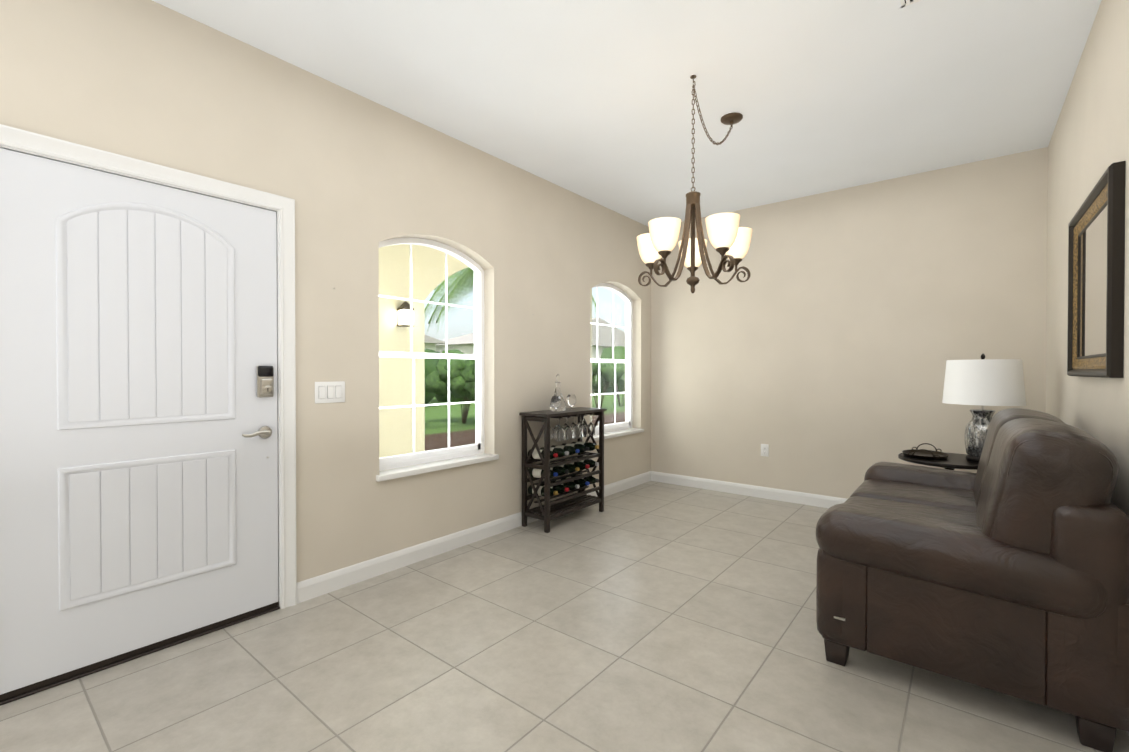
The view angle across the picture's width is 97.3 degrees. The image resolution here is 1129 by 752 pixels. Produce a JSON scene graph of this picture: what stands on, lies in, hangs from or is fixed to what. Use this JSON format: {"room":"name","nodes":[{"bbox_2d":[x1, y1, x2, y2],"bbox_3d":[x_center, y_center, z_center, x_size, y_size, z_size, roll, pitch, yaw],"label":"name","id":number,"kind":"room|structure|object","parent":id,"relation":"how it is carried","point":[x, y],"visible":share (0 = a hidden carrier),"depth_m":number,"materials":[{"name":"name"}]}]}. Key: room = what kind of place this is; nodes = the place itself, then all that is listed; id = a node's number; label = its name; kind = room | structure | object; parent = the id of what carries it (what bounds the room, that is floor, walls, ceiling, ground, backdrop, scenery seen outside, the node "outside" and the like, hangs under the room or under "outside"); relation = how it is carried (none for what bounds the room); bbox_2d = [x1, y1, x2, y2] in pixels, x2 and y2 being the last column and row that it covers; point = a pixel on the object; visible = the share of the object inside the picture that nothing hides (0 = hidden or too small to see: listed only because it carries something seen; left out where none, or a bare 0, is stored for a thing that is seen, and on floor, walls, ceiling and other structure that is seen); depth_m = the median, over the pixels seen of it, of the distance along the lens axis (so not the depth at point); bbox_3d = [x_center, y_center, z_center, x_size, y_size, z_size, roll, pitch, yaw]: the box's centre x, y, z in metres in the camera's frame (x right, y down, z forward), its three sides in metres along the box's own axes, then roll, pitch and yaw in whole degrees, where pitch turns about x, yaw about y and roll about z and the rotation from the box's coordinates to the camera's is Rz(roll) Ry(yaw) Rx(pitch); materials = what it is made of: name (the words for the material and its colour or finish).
{"room":"living room","nodes":[
{"label":"living room","id":0,"kind":"room"},
{"bbox_2d":[0,0,650,581],"bbox_3d":[-1.236,-0.214,2.924,0.200,2.780,7.120,0,1,39],"label":"wall","id":1,"kind":"structure","parent":0,"point":[356,178],"depth_m":2.81,"materials":[{"name":"paint"}]},
{"bbox_2d":[0,148,278,700],"bbox_3d":[-1.751,0.173,2.133,0.102,1.995,0.968,0,1,39],"label":"entry door","id":2,"kind":"structure","parent":1,"relation":"in","point":[138,432],"depth_m":2.06,"materials":[{"name":"white paint"}]},
{"bbox_2d":[0,606,279,705],"bbox_3d":[-1.822,1.178,2.206,0.206,0.011,0.965,0,1,39],"label":"door threshold sill","id":3,"kind":"structure","parent":1,"relation":"attached to","point":[26,694],"depth_m":2.06,"materials":[{"name":"brown metal"}]},
{"bbox_2d":[0,124,296,608],"bbox_3d":[-1.816,0.141,2.191,0.222,2.084,1.111,0,1,39],"label":"door frame","id":4,"kind":"structure","parent":1,"relation":"attached to","point":[40,145],"depth_m":2.51,"materials":[{"name":"white paint"}]},
{"bbox_2d":[315,381,344,403],"bbox_3d":[-1.277,0.088,2.709,0.010,0.116,0.166,0,1,39],"label":"switch plate","id":5,"kind":"object","parent":1,"relation":"attached to","point":[329,392],"visible":1,"depth_m":2.71,"materials":[{"name":"white plastic"}]},
{"bbox_2d":[379,237,483,470],"bbox_3d":[-0.912,-0.167,3.381,0.060,1.498,0.919,0,1,39],"label":"window","id":6,"kind":"structure","parent":1,"relation":"in","point":[409,459],"depth_m":3.49,"materials":[{"name":"white plastic"}]},
{"bbox_2d":[376,453,498,481],"bbox_3d":[-0.837,0.600,3.328,0.133,0.034,0.967,0,1,39],"label":"sill","id":7,"kind":"structure","parent":1,"relation":"attached to","point":[389,474],"depth_m":3.24,"materials":[{"name":"white stone"}]},
{"bbox_2d":[297,471,652,603],"bbox_3d":[-0.218,1.114,4.027,0.014,0.105,3.745,0,1,39],"label":"baseboard","id":8,"kind":"structure","parent":1,"relation":"attached to","point":[319,585],"depth_m":3.13,"materials":[{"name":"white paint"}]},
{"bbox_2d":[590,283,631,433],"bbox_3d":[0.424,-0.182,5.036,0.060,1.498,0.916,0,1,39],"label":"window","id":9,"kind":"structure","parent":1,"relation":"in","point":[627,423],"depth_m":5.21,"materials":[{"name":"white plastic"}]},
{"bbox_2d":[589,428,643,441],"bbox_3d":[0.499,0.584,4.982,0.133,0.034,0.964,0,1,39],"label":"sill","id":10,"kind":"structure","parent":1,"relation":"attached to","point":[613,434],"depth_m":4.99,"materials":[{"name":"white stone"}]},
{"bbox_2d":[0,481,1128,751],"bbox_3d":[0.064,1.216,1.888,3.540,0.060,7.120,0,1,39],"label":"floor","id":11,"kind":"structure","parent":0,"point":[656,617],"depth_m":2.00,"materials":[{"name":"tile"}]},
{"bbox_2d":[519,374,606,532],"bbox_3d":[0.006,0.576,4.059,0.289,1.181,0.781,0,1,39],"label":"wine rack","id":12,"kind":"object","parent":11,"relation":"on","point":[547,489],"visible":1,"depth_m":3.94,"materials":[{"name":"brown wood"}]},
{"bbox_2d":[898,452,978,469],"bbox_3d":[2.545,0.858,3.288,0.564,0.630,0.564,0,1,39],"label":"round side table","id":13,"kind":"object","parent":11,"relation":"on","point":[952,461],"visible":0.4,"depth_m":3.16,"materials":[{"name":"black wood"}]},
{"bbox_2d":[902,443,948,459],"bbox_3d":[2.432,0.507,3.350,0.258,0.068,0.354,0,1,39],"label":"metal tray","id":14,"kind":"object","parent":13,"relation":"on","point":[925,454],"visible":1,"depth_m":3.36,"materials":[{"name":"brown metal"}]},
{"bbox_2d":[942,354,1025,461],"bbox_3d":[2.667,0.200,3.170,0.410,0.686,0.410,0,1,39],"label":"table lamp","id":15,"kind":"object","parent":13,"relation":"on","point":[982,381],"visible":0.85,"depth_m":3.05,"materials":[{"name":"white fabric"}]},
{"bbox_2d":[816,408,1128,751],"bbox_3d":[1.862,0.674,2.385,0.904,1.014,1.604,0,1,39],"label":"loveseat","id":16,"kind":"object","parent":11,"relation":"on","point":[1004,569],"visible":1,"depth_m":1.72,"materials":[{"name":"brown leather"}]},
{"bbox_2d":[152,0,1101,226],"bbox_3d":[0.064,-1.634,1.862,3.540,0.080,7.120,0,1,39],"label":"ceiling","id":17,"kind":"structure","parent":0,"point":[591,100],"depth_m":2.68,"materials":[{"name":"paint"}]},
{"bbox_2d":[636,75,752,293],"bbox_3d":[0.774,-1.023,2.790,0.610,1.158,0.940,0,1,39],"label":"chandelier","id":18,"kind":"object","parent":17,"relation":"hanging from","point":[729,237],"visible":1,"depth_m":2.62,"materials":[{"name":"white glass"}]},
{"bbox_2d":[900,0,920,7],"bbox_3d":[1.419,-1.587,1.965,0.170,0.015,0.322,0,1,39],"label":"ceiling vent","id":19,"kind":"object","parent":17,"relation":"in","point":[904,3],"visible":1,"depth_m":2.11,"materials":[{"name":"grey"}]},
{"bbox_2d":[651,147,1047,498],"bbox_3d":[2.237,-0.229,4.567,3.140,2.780,0.200,0,1,39],"label":"wall","id":20,"kind":"structure","parent":0,"point":[827,340],"depth_m":4.27,"materials":[{"name":"paint"}]},
{"bbox_2d":[653,471,846,507],"bbox_3d":[2.174,1.109,4.493,3.090,0.105,0.014,0,1,39],"label":"baseboard","id":21,"kind":"structure","parent":20,"relation":"attached to","point":[817,500],"depth_m":4.79,"materials":[{"name":"white paint"}]},
{"bbox_2d":[761,444,768,456],"bbox_3d":[1.899,0.705,4.714,0.072,0.116,0.009,0,1,39],"label":"electrical outlet plate","id":22,"kind":"object","parent":20,"relation":"attached to","point":[764,449],"visible":1,"depth_m":4.71,"materials":[{"name":"white plastic"}]},
{"bbox_2d":[1045,0,1128,515],"bbox_3d":[1.363,-0.194,0.826,0.200,2.780,7.120,0,1,39],"label":"wall","id":23,"kind":"structure","parent":0,"point":[1088,145],"depth_m":2.28,"materials":[{"name":"paint"}]},
{"bbox_2d":[1067,161,1125,377],"bbox_3d":[2.274,-0.384,2.146,0.040,0.775,0.920,0,1,39],"label":"framed mirror","id":24,"kind":"object","parent":23,"relation":"attached to","point":[1096,262],"visible":1,"depth_m":2.05,"materials":[{"name":"black metal"}]},
{"label":"outside","id":25,"kind":"structure","parent":0,"visible":0},
{"bbox_2d":[425,390,624,462],"bbox_3d":[-20.910,1.160,26.327,59.800,0.100,75.000,0,1,39],"label":"ground","id":26,"kind":"structure","parent":25,"point":[434,427],"depth_m":13.70,"materials":[{"name":"green plant"}]},
{"bbox_2d":[425,353,474,423],"bbox_3d":[-2.503,0.318,12.996,1.905,1.839,1.917,0,1,39],"label":"bush","id":27,"kind":"object","parent":26,"relation":"on","point":[460,382],"depth_m":12.59,"materials":[{"name":"green plant"}]},
{"bbox_2d":[379,244,591,470],"bbox_3d":[-1.398,-0.415,4.711,2.300,3.450,7.900,0,1,39],"label":"exterior wall","id":28,"kind":"structure","parent":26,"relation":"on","point":[390,265],"depth_m":5.51,"materials":[{"name":"yellow paint"}]},
{"bbox_2d":[397,301,413,326],"bbox_3d":[-1.744,-0.679,5.438,0.145,0.275,0.130,0,1,39],"label":"sconce","id":29,"kind":"object","parent":28,"relation":"attached to","point":[403,317],"depth_m":5.39,"materials":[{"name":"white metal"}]},
{"bbox_2d":[424,267,598,330],"bbox_3d":[-0.749,-0.899,10.756,3.640,4.318,4.409,0,1,39],"label":"palm tree","id":30,"kind":"object","parent":26,"relation":"on","point":[462,277],"depth_m":10.01,"materials":[{"name":"green plant"}]},
{"bbox_2d":[424,346,624,403],"bbox_3d":[-3.516,-0.102,24.459,5.862,3.535,41.253,0,1,39],"label":"hedge","id":31,"kind":"object","parent":26,"relation":"on","point":[431,368],"depth_m":22.07,"materials":[{"name":"green plant"}]},
{"bbox_2d":[424,317,624,359],"bbox_3d":[-10.049,-1.844,34.817,15.000,5.750,39.100,0,1,39],"label":"neighbouring house","id":32,"kind":"structure","parent":26,"relation":"on","point":[466,344],"depth_m":38.68,"materials":[{"name":"white paint"}]},
{"bbox_2d":[592,358,623,407],"bbox_3d":[1.256,0.268,17.229,1.905,1.861,1.827,0,1,39],"label":"bush","id":33,"kind":"object","parent":26,"relation":"on","point":[606,378],"depth_m":16.92,"materials":[{"name":"green plant"}]},
{"bbox_2d":[612,359,624,406],"bbox_3d":[2.337,0.260,19.102,1.309,1.842,1.234,0,1,39],"label":"bush","id":34,"kind":"object","parent":26,"relation":"on","point":[621,382],"depth_m":19.01,"materials":[{"name":"green plant"}]}
]}

